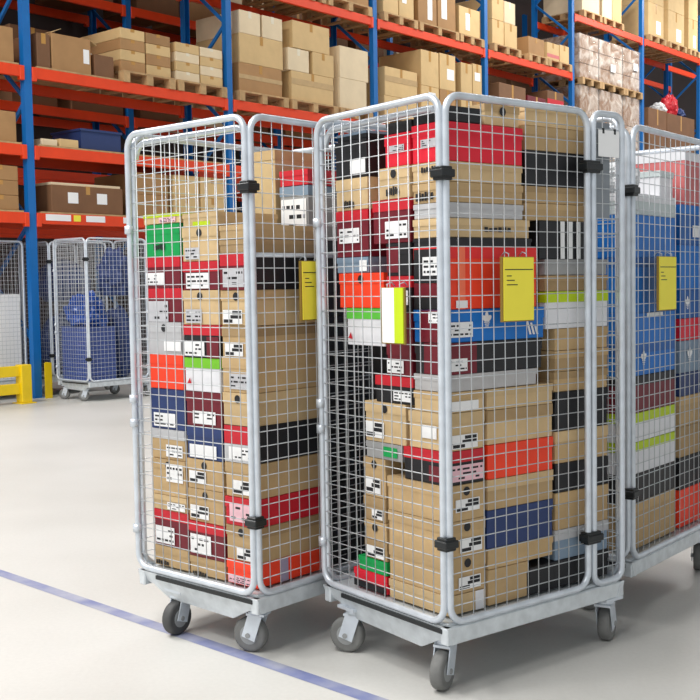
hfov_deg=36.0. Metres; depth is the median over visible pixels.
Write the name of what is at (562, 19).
pallet
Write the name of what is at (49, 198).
carton
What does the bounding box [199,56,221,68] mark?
carton
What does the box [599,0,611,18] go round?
carton
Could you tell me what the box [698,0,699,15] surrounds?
ceiling
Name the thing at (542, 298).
shoebox
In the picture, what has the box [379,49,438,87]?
carton
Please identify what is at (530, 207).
shoebox
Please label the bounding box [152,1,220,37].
carton
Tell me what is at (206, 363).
shoebox
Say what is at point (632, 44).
pallet
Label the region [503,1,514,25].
carton
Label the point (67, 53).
carton
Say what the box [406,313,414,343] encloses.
shoebox
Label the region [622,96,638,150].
load
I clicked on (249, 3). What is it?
pallet
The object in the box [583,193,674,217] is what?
shoebox
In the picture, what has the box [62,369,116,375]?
tote
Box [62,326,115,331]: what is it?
tote
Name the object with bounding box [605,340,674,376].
shoebox
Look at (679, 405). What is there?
shoebox
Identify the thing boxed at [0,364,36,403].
guard rail
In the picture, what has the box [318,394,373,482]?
carton
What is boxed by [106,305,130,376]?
plastic bag
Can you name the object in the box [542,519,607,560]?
shoebox
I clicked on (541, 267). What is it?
shoebox
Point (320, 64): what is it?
carton
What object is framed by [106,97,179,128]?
carton
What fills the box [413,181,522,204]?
shoebox
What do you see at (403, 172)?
shoebox
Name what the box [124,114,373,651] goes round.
roll cage
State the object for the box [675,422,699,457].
shoebox
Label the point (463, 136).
shoebox
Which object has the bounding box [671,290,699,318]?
shoebox
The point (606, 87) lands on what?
pallet
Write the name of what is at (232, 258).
shoebox
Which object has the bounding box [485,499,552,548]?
shoebox
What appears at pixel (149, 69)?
carton
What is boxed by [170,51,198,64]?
carton
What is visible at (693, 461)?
shoebox
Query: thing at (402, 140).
shoebox
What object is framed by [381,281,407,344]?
card
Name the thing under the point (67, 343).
tote
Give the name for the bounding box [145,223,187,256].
shoebox
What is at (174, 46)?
carton
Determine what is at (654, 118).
carton
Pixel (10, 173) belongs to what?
carton
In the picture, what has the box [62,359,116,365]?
tote
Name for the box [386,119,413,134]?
shoebox
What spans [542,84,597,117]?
load
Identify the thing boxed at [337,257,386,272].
shoebox
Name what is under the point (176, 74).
carton
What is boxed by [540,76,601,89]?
pallet
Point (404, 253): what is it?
shoebox
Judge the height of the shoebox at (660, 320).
0.118 m
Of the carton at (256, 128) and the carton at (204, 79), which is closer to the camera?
the carton at (204, 79)
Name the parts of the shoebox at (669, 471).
lid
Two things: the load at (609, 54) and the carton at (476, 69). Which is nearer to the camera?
the carton at (476, 69)
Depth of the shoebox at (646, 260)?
4.17 m
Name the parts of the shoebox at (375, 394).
lid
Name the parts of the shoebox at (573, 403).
lid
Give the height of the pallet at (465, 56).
0.144 m
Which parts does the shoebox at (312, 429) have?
lid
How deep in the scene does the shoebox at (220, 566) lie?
3.89 m
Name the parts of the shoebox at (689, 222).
lid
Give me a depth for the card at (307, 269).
3.77 m
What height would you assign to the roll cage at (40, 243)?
1.861 m
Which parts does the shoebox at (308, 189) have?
lid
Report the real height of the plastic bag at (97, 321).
0.414 m
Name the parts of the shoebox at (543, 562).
lid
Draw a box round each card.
[299,256,326,320]
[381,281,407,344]
[500,251,533,321]
[655,252,675,310]
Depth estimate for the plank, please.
13.15 m
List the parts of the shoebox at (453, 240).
lid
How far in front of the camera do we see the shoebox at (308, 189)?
4.03 m
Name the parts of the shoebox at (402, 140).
lid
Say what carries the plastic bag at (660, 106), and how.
on the carton at (676, 124)
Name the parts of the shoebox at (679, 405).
lid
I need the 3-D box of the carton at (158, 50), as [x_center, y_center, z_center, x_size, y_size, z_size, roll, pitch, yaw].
[-2.838,-3.908,14.318,0.922,0.134,0.398,2,5,41]
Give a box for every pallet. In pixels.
[76,70,175,98]
[131,79,227,105]
[192,90,288,114]
[242,0,272,6]
[245,99,338,115]
[252,0,325,14]
[283,0,372,26]
[319,107,372,119]
[338,11,417,37]
[360,115,408,123]
[377,21,458,48]
[418,33,484,54]
[450,43,520,64]
[488,53,547,71]
[509,58,571,77]
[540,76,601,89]
[542,9,602,29]
[564,17,623,36]
[584,82,625,94]
[610,34,666,50]
[613,89,642,99]
[632,41,686,58]
[651,49,699,63]
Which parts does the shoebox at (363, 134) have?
lid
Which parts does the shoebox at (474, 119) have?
lid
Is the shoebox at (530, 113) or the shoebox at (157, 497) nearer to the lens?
the shoebox at (530, 113)
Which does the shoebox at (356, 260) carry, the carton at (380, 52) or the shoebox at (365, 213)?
the shoebox at (365, 213)
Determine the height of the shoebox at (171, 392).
0.148 m
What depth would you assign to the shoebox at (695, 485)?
4.58 m
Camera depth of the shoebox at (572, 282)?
3.65 m
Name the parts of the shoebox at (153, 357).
lid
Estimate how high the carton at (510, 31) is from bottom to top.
0.450 m
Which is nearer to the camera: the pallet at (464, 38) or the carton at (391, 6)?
the carton at (391, 6)
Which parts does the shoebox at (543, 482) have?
lid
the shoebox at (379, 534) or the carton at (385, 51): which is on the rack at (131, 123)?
the carton at (385, 51)
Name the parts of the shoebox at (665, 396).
lid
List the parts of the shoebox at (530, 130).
lid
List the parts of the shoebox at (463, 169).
lid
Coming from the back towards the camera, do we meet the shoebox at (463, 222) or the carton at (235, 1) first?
the carton at (235, 1)
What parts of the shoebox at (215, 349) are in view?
lid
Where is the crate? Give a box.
[51,128,121,151]
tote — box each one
[61,331,115,336]
[61,336,115,341]
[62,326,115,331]
[62,340,115,346]
[62,345,114,350]
[62,350,115,355]
[62,355,115,360]
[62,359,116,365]
[62,364,116,370]
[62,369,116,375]
[63,374,115,380]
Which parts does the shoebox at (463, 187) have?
lid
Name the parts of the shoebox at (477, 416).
lid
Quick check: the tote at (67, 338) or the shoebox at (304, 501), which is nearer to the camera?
the shoebox at (304, 501)
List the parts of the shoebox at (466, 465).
lid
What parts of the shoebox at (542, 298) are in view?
lid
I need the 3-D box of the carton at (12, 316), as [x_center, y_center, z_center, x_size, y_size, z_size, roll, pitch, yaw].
[-4.229,-0.163,12.802,0.569,0.990,0.387,2,5,41]
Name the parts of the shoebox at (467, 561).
lid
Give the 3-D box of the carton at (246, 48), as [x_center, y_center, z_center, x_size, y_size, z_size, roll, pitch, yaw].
[-1.612,-4.282,15.725,0.922,0.410,0.868,2,5,41]
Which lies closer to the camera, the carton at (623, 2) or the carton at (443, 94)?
the carton at (443, 94)
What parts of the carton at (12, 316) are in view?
lid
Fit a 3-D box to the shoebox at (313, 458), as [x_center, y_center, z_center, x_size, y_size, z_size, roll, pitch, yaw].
[-0.274,0.445,3.873,0.156,0.122,0.330,2,5,41]
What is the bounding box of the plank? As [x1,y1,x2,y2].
[35,182,119,188]
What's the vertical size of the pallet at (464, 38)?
0.144 m
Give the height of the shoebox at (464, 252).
0.194 m
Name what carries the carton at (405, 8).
on the pallet at (357, 27)
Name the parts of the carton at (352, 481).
lid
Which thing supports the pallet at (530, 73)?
on the rack at (23, 79)
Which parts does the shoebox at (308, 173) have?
lid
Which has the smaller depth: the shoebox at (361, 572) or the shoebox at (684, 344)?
the shoebox at (361, 572)
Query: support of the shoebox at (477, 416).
on the shoebox at (466, 465)
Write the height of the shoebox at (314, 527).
0.122 m
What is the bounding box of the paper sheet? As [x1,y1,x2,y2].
[598,128,618,157]
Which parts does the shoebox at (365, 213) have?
lid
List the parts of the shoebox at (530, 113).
lid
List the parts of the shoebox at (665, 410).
lid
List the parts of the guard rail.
rail, rail, post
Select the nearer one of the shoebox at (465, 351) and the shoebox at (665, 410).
the shoebox at (465, 351)
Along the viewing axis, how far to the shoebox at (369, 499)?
3.64 m
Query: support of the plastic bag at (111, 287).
in the roll cage at (83, 386)
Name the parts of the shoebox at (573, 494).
lid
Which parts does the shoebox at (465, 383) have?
lid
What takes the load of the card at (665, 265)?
hanging from the roll cage at (638, 560)
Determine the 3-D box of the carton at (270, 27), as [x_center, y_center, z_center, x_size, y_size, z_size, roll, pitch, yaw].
[-1.467,-4.659,15.876,0.922,0.320,0.408,2,5,41]
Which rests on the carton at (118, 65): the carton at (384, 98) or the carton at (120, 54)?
the carton at (120, 54)
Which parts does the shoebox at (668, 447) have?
lid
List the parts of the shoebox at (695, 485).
lid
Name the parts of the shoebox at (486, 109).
lid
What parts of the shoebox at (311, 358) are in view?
lid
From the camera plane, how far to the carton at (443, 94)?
18.79 m
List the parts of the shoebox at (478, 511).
lid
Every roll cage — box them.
[0,240,27,384]
[18,241,109,393]
[52,237,149,400]
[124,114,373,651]
[313,92,624,690]
[583,125,699,609]
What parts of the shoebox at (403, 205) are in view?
lid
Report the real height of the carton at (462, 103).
0.580 m
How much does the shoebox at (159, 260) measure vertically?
0.112 m
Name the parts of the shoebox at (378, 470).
lid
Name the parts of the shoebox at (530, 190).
lid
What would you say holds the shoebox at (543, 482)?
on the shoebox at (543, 513)
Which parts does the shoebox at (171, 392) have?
lid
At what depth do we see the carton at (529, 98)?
21.07 m
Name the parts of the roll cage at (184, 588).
panel, panel, panel, panel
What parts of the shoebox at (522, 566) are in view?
lid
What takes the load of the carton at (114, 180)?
on the carton
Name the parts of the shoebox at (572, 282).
lid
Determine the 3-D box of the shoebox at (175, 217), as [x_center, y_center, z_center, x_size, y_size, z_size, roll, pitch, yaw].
[-0.595,-0.489,4.059,0.213,0.036,0.300,2,5,41]
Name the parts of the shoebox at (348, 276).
lid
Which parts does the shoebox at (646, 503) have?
lid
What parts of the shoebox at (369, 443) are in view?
lid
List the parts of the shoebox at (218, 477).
lid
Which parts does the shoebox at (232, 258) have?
lid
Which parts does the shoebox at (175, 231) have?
lid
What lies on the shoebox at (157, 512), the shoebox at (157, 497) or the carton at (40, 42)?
the shoebox at (157, 497)
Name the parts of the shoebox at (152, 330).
lid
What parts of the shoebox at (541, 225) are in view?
lid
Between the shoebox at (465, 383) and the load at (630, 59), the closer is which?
the shoebox at (465, 383)
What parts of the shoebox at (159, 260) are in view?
lid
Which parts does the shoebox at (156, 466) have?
lid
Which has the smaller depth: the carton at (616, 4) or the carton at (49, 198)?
the carton at (49, 198)
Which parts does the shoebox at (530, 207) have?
lid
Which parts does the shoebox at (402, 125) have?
lid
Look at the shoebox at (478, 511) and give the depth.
3.44 m
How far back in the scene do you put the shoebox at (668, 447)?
4.29 m
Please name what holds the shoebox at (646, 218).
on the shoebox at (646, 260)
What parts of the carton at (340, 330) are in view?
lid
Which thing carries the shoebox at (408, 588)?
on the roll cage at (420, 626)
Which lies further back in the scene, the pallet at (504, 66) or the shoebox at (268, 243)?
the pallet at (504, 66)
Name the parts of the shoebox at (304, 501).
lid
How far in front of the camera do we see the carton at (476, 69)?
19.53 m
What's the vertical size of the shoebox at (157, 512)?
0.136 m
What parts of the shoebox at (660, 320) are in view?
lid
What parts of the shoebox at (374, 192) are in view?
lid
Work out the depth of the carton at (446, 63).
18.83 m
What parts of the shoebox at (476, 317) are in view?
lid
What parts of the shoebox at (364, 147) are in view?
lid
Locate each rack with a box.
[0,0,671,370]
[0,0,699,398]
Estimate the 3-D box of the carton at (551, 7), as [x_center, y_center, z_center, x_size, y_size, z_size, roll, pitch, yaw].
[4.708,-7.390,22.924,0.922,0.600,0.748,2,5,41]
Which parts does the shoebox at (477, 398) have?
lid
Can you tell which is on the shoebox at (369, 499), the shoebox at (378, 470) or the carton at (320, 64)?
the shoebox at (378, 470)
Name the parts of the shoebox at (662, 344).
lid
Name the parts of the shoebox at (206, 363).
lid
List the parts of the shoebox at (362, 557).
lid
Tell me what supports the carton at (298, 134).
on the rack at (131, 123)
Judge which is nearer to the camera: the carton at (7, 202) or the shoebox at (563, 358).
the shoebox at (563, 358)
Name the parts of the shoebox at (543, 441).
lid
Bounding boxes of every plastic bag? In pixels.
[38,259,90,301]
[40,311,70,373]
[63,290,108,326]
[96,246,127,295]
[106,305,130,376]
[610,162,639,192]
[650,102,667,111]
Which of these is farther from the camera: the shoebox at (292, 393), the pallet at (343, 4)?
the pallet at (343, 4)
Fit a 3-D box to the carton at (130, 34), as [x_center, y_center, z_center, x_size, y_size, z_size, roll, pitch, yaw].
[-3.112,-4.019,13.996,0.922,0.134,0.388,2,5,41]
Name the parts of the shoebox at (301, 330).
lid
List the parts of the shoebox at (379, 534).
lid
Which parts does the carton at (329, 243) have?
lid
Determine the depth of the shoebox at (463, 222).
3.40 m
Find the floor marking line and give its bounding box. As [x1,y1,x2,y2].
[0,570,387,699]
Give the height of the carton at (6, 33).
0.400 m
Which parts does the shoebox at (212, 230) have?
lid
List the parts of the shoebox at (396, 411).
lid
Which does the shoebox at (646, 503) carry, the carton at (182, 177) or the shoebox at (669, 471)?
the shoebox at (669, 471)
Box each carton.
[0,24,56,111]
[0,26,13,61]
[0,32,49,74]
[0,110,16,141]
[0,165,17,180]
[0,180,17,195]
[0,195,18,209]
[0,294,21,379]
[18,184,122,214]
[34,138,56,145]
[35,0,112,12]
[39,89,122,122]
[44,29,96,74]
[54,139,77,147]
[81,27,143,43]
[90,38,144,54]
[91,54,113,77]
[94,172,167,195]
[98,49,144,63]
[103,0,178,26]
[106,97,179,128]
[113,60,144,72]
[122,194,167,215]
[144,33,169,47]
[145,43,169,57]
[145,54,169,67]
[145,64,170,77]
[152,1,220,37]
[167,175,198,197]
[168,44,222,133]
[168,196,198,212]
[170,42,198,55]
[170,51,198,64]
[170,61,198,73]
[171,70,199,82]
[196,9,259,41]
[196,32,282,70]
[199,47,221,59]
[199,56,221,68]
[199,66,221,78]
[199,75,222,86]
[199,177,223,198]
[199,198,223,212]
[203,112,267,139]
[206,62,281,96]
[231,0,262,9]
[254,128,313,145]
[254,150,324,224]
[260,15,281,41]
[281,47,308,73]
[282,20,328,54]
[282,70,333,105]
[289,13,311,21]
[309,52,333,77]
[311,237,345,315]
[312,16,347,46]
[316,315,373,399]
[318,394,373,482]
[329,45,367,82]
[330,477,364,564]
[333,77,366,108]
[341,0,397,19]
[348,0,367,5]
[348,40,383,62]
[360,95,416,118]
[366,66,416,97]
[368,49,397,68]
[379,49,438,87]
[398,0,413,18]
[413,0,436,25]
[417,85,438,106]
[436,0,454,30]
[438,53,454,91]
[439,89,455,105]
[449,49,473,62]
[452,19,503,49]
[455,0,503,21]
[455,5,479,37]
[455,62,471,92]
[458,100,471,106]
[470,63,481,94]
[488,59,531,92]
[488,75,505,83]
[488,82,525,105]
[489,36,543,59]
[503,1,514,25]
[504,23,516,48]
[526,90,563,104]
[526,95,545,102]
[538,73,541,90]
[543,0,598,16]
[544,42,558,60]
[559,45,568,63]
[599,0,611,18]
[612,0,621,22]
[612,1,663,39]
[621,0,663,6]
[644,107,666,149]
[663,0,683,15]
[664,10,683,45]
[666,113,693,152]
[684,0,697,21]
[684,18,697,50]
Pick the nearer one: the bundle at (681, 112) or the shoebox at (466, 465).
the shoebox at (466, 465)
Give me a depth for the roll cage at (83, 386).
12.43 m
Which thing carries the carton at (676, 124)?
on the pallet
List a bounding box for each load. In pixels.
[542,33,597,82]
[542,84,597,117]
[598,39,621,86]
[598,90,621,161]
[622,47,638,91]
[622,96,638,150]
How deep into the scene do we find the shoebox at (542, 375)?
3.69 m
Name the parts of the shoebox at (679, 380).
lid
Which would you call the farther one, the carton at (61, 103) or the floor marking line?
the carton at (61, 103)
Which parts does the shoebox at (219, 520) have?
lid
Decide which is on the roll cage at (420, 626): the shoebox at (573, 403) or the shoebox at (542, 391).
the shoebox at (573, 403)
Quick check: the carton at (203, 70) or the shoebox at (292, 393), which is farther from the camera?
the carton at (203, 70)
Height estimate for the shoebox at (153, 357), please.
0.128 m
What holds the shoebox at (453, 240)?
on the shoebox at (464, 252)
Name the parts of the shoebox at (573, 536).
lid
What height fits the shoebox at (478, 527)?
0.114 m
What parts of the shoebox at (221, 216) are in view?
lid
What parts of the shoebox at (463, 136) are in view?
lid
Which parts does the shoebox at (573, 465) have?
lid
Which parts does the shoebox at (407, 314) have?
lid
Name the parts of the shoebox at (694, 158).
lid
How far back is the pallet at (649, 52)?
26.10 m
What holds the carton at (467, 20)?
on the pallet
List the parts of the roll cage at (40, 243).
panel, panel, panel, panel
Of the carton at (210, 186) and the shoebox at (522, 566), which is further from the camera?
the carton at (210, 186)
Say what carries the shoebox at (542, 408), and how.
on the roll cage at (420, 626)
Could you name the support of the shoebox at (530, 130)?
on the shoebox at (530, 157)
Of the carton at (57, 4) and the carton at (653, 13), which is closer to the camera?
the carton at (57, 4)
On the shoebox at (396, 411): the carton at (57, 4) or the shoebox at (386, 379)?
the shoebox at (386, 379)
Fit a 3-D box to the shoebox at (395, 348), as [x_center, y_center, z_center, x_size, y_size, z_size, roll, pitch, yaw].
[0.281,0.026,3.599,0.310,0.104,0.128,-4,4,-37]
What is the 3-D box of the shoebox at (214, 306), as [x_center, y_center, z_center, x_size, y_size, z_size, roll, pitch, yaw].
[-0.429,-0.160,3.953,0.190,0.122,0.320,2,5,41]
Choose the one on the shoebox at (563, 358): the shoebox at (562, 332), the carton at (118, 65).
the shoebox at (562, 332)
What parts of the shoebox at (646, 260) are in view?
lid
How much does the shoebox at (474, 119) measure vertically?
0.046 m
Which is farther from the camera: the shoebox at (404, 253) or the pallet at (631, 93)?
the pallet at (631, 93)
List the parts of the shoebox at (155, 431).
lid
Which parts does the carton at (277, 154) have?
lid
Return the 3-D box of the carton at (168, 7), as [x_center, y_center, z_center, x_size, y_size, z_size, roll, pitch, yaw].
[-3.311,-5.619,17.038,0.862,0.748,0.830,2,5,41]
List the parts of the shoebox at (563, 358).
lid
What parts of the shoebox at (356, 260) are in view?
lid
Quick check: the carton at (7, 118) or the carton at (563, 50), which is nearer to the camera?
the carton at (7, 118)
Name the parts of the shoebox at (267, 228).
lid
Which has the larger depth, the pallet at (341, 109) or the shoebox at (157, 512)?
the pallet at (341, 109)
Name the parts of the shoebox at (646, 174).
lid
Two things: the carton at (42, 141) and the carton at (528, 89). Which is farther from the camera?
the carton at (528, 89)
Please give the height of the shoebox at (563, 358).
0.070 m
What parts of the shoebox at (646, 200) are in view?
lid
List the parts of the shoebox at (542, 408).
lid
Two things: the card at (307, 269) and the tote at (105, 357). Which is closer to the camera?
the card at (307, 269)
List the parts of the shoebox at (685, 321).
lid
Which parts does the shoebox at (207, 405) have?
lid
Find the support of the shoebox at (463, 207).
on the shoebox at (463, 222)
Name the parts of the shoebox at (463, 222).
lid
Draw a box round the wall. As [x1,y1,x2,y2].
[0,0,695,370]
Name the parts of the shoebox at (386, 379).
lid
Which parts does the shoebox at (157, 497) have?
lid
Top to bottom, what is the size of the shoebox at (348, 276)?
0.118 m
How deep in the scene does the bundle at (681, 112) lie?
26.54 m
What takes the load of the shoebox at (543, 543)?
on the shoebox at (522, 566)
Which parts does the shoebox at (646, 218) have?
lid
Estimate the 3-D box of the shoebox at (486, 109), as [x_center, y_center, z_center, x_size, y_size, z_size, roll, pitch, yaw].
[0.441,-0.750,3.492,0.158,0.066,0.150,-4,4,-37]
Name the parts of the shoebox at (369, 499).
lid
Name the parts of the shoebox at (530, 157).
lid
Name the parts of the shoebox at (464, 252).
lid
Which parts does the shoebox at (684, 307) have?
lid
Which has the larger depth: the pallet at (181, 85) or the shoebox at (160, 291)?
the pallet at (181, 85)
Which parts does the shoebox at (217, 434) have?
lid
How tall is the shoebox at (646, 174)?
0.105 m
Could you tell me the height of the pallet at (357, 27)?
0.144 m
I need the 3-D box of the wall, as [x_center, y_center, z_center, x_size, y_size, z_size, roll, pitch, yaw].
[-0.034,-4.841,22.450,0.200,9.500,48.000,2,5,41]
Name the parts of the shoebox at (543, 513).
lid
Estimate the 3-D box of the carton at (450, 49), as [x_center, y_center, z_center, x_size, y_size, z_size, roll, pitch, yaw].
[2.119,-6.079,23.316,0.862,0.725,0.749,2,5,41]
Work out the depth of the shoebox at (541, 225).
3.61 m
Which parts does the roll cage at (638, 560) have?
panel, panel, panel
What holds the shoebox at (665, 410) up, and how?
on the shoebox at (668, 447)
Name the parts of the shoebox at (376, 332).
lid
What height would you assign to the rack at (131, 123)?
7.800 m
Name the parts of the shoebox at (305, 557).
lid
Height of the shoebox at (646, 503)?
0.180 m
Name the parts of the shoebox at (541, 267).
lid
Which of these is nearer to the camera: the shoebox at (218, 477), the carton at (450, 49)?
the shoebox at (218, 477)
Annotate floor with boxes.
[0,363,699,699]
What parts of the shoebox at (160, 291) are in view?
lid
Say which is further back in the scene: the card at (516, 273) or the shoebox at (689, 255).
the shoebox at (689, 255)
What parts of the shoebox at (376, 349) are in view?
lid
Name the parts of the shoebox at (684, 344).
lid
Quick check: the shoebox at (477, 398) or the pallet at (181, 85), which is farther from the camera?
the pallet at (181, 85)
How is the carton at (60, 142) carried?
on the rack at (23, 79)
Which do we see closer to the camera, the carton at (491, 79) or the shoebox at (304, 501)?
the shoebox at (304, 501)
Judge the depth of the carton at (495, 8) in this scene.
20.02 m
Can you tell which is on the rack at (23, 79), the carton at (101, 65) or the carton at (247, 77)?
the carton at (101, 65)
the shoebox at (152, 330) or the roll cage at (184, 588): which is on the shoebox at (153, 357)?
the shoebox at (152, 330)
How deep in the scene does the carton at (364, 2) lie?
17.05 m
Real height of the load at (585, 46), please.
0.915 m
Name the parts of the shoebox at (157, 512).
lid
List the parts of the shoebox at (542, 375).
lid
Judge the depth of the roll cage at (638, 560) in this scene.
4.10 m
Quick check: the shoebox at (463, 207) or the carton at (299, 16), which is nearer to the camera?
the shoebox at (463, 207)
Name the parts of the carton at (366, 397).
lid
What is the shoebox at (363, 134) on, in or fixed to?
on the shoebox at (364, 147)
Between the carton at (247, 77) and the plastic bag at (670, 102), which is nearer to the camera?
the carton at (247, 77)
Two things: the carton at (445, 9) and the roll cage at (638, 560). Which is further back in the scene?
the carton at (445, 9)
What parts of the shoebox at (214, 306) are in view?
lid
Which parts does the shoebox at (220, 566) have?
lid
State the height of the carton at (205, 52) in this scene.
0.124 m
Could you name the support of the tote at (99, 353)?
on the tote at (105, 357)
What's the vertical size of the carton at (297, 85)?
0.430 m
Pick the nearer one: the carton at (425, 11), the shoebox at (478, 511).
the shoebox at (478, 511)
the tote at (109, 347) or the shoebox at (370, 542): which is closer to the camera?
the shoebox at (370, 542)
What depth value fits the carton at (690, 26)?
26.45 m
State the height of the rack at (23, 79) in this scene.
7.800 m
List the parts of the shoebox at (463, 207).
lid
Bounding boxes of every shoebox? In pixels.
[143,212,188,224]
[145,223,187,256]
[146,256,183,287]
[148,288,184,321]
[149,322,188,354]
[150,353,185,389]
[151,388,187,430]
[151,457,188,497]
[152,427,187,461]
[154,493,189,513]
[154,508,189,549]
[155,544,190,570]
[182,211,277,226]
[182,225,220,261]
[182,261,220,289]
[183,289,275,324]
[183,325,227,358]
[184,357,223,392]
[186,391,223,428]
[187,425,224,461]
[187,457,226,492]
[188,487,226,525]
[189,520,227,561]
[190,555,227,579]
[219,224,313,239]
[219,239,313,253]
[219,254,315,289]
[221,289,316,325]
[222,323,316,357]
[222,353,317,392]
[223,386,317,425]
[224,418,318,463]
[225,453,319,498]
[225,486,319,526]
[226,514,320,562]
[227,547,320,588]
[279,168,336,186]
[280,185,336,236]
[335,138,385,180]
[336,176,380,211]
[336,209,386,257]
[337,130,386,142]
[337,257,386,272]
[339,272,388,307]
[347,308,385,345]
[354,565,389,594]
[358,553,389,575]
[364,495,388,522]
[364,518,389,541]
[365,399,414,445]
[365,456,404,498]
[365,537,389,561]
[366,440,404,461]
[372,197,414,243]
[373,346,387,371]
[373,371,387,398]
[375,374,414,404]
[379,165,413,200]
[384,131,413,167]
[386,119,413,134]
[386,242,413,275]
[386,344,415,376]
[387,276,423,311]
[387,473,484,521]
[388,509,483,557]
[389,544,485,594]
[389,578,485,616]
[404,446,484,485]
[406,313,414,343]
[408,409,484,451]
[412,121,522,165]
[412,161,521,185]
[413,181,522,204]
[413,202,522,219]
[413,218,529,238]
[413,237,531,247]
[413,247,535,309]
[414,105,479,125]
[414,307,543,342]
[414,368,536,391]
[414,389,482,412]
[415,338,541,374]
[467,103,519,127]
[482,382,552,410]
[484,403,552,444]
[484,436,552,479]
[484,469,552,510]
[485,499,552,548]
[485,535,552,569]
[485,561,527,605]
[513,106,585,130]
[518,125,583,154]
[520,150,583,188]
[522,186,583,205]
[522,203,583,221]
[527,221,583,259]
[527,548,607,594]
[535,290,607,328]
[536,275,607,290]
[536,367,607,391]
[537,259,606,275]
[538,326,607,350]
[538,347,607,371]
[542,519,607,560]
[551,484,607,529]
[552,387,607,431]
[552,425,607,463]
[552,456,607,492]
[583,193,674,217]
[596,215,674,258]
[600,258,669,313]
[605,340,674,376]
[606,431,675,474]
[606,461,675,503]
[607,311,674,343]
[607,370,674,413]
[607,404,674,442]
[607,488,673,551]
[636,151,698,205]
[639,170,673,197]
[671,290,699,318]
[673,339,699,373]
[675,392,699,426]
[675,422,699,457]
[675,451,699,489]
[675,482,699,527]
[676,204,698,245]
[676,245,698,289]
[676,317,699,340]
[676,370,699,396]
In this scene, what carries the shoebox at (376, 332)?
on the shoebox at (376, 349)
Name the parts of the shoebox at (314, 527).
lid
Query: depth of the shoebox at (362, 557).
3.67 m
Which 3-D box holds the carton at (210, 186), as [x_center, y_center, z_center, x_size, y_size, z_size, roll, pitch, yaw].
[-2.232,-2.234,15.091,0.922,0.284,0.428,2,5,41]
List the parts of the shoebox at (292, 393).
lid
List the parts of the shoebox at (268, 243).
lid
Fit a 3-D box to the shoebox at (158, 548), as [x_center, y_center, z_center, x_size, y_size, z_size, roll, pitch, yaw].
[-0.565,0.766,4.144,0.193,0.074,0.320,2,5,41]
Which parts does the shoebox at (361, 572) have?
lid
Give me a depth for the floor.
4.00 m
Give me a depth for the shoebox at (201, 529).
3.88 m
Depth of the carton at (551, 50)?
21.47 m
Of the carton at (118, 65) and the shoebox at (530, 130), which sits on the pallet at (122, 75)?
the carton at (118, 65)
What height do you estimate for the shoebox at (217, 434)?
0.118 m
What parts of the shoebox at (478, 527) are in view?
lid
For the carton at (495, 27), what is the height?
0.450 m
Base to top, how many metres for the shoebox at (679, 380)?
0.096 m
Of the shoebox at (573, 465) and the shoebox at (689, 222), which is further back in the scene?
the shoebox at (689, 222)
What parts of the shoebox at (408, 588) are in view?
lid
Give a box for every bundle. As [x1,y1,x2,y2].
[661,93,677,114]
[677,108,685,116]
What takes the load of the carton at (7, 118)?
on the rack at (23, 79)
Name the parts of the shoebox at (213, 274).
lid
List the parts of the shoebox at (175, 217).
lid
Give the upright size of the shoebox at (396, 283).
0.116 m
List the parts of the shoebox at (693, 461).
lid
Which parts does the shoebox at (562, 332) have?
lid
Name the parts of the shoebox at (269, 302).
lid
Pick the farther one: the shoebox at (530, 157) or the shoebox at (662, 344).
the shoebox at (662, 344)
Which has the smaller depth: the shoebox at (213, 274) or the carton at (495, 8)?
the shoebox at (213, 274)
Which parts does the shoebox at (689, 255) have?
lid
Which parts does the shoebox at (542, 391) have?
lid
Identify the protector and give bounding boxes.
[44,362,52,398]
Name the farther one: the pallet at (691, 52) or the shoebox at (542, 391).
the pallet at (691, 52)
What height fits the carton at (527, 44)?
0.340 m
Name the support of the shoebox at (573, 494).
on the roll cage at (420, 626)
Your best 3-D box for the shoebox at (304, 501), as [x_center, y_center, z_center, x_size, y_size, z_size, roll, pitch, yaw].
[-0.275,0.557,3.877,0.156,0.098,0.330,2,5,41]
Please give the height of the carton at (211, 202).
0.284 m
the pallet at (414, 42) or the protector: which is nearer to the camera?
the protector
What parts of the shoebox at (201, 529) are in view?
lid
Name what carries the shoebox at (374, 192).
on the shoebox at (365, 213)
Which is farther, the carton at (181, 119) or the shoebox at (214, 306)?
the carton at (181, 119)
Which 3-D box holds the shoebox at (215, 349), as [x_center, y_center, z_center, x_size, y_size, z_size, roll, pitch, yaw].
[-0.427,-0.039,3.960,0.190,0.116,0.320,2,5,41]
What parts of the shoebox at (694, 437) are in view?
lid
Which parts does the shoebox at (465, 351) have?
lid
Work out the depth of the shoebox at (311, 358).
3.77 m
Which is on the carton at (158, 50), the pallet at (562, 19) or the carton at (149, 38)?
the carton at (149, 38)
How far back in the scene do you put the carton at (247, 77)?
15.37 m
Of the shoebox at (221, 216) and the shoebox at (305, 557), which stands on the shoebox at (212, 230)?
the shoebox at (221, 216)
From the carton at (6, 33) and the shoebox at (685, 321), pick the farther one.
the carton at (6, 33)
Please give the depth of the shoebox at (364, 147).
3.63 m
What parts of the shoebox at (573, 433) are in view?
lid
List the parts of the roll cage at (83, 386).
panel, panel, panel, panel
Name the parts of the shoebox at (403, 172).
lid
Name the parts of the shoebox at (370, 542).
lid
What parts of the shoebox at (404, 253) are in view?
lid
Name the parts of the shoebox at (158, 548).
lid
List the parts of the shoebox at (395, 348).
lid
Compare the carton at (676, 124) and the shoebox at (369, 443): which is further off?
the carton at (676, 124)
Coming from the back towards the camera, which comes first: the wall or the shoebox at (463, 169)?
the wall
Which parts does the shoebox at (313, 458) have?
lid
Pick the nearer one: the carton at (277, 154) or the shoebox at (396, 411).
the shoebox at (396, 411)
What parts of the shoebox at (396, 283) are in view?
lid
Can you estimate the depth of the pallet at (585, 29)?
23.61 m
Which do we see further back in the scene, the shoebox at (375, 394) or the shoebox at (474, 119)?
the shoebox at (375, 394)
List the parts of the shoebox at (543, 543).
lid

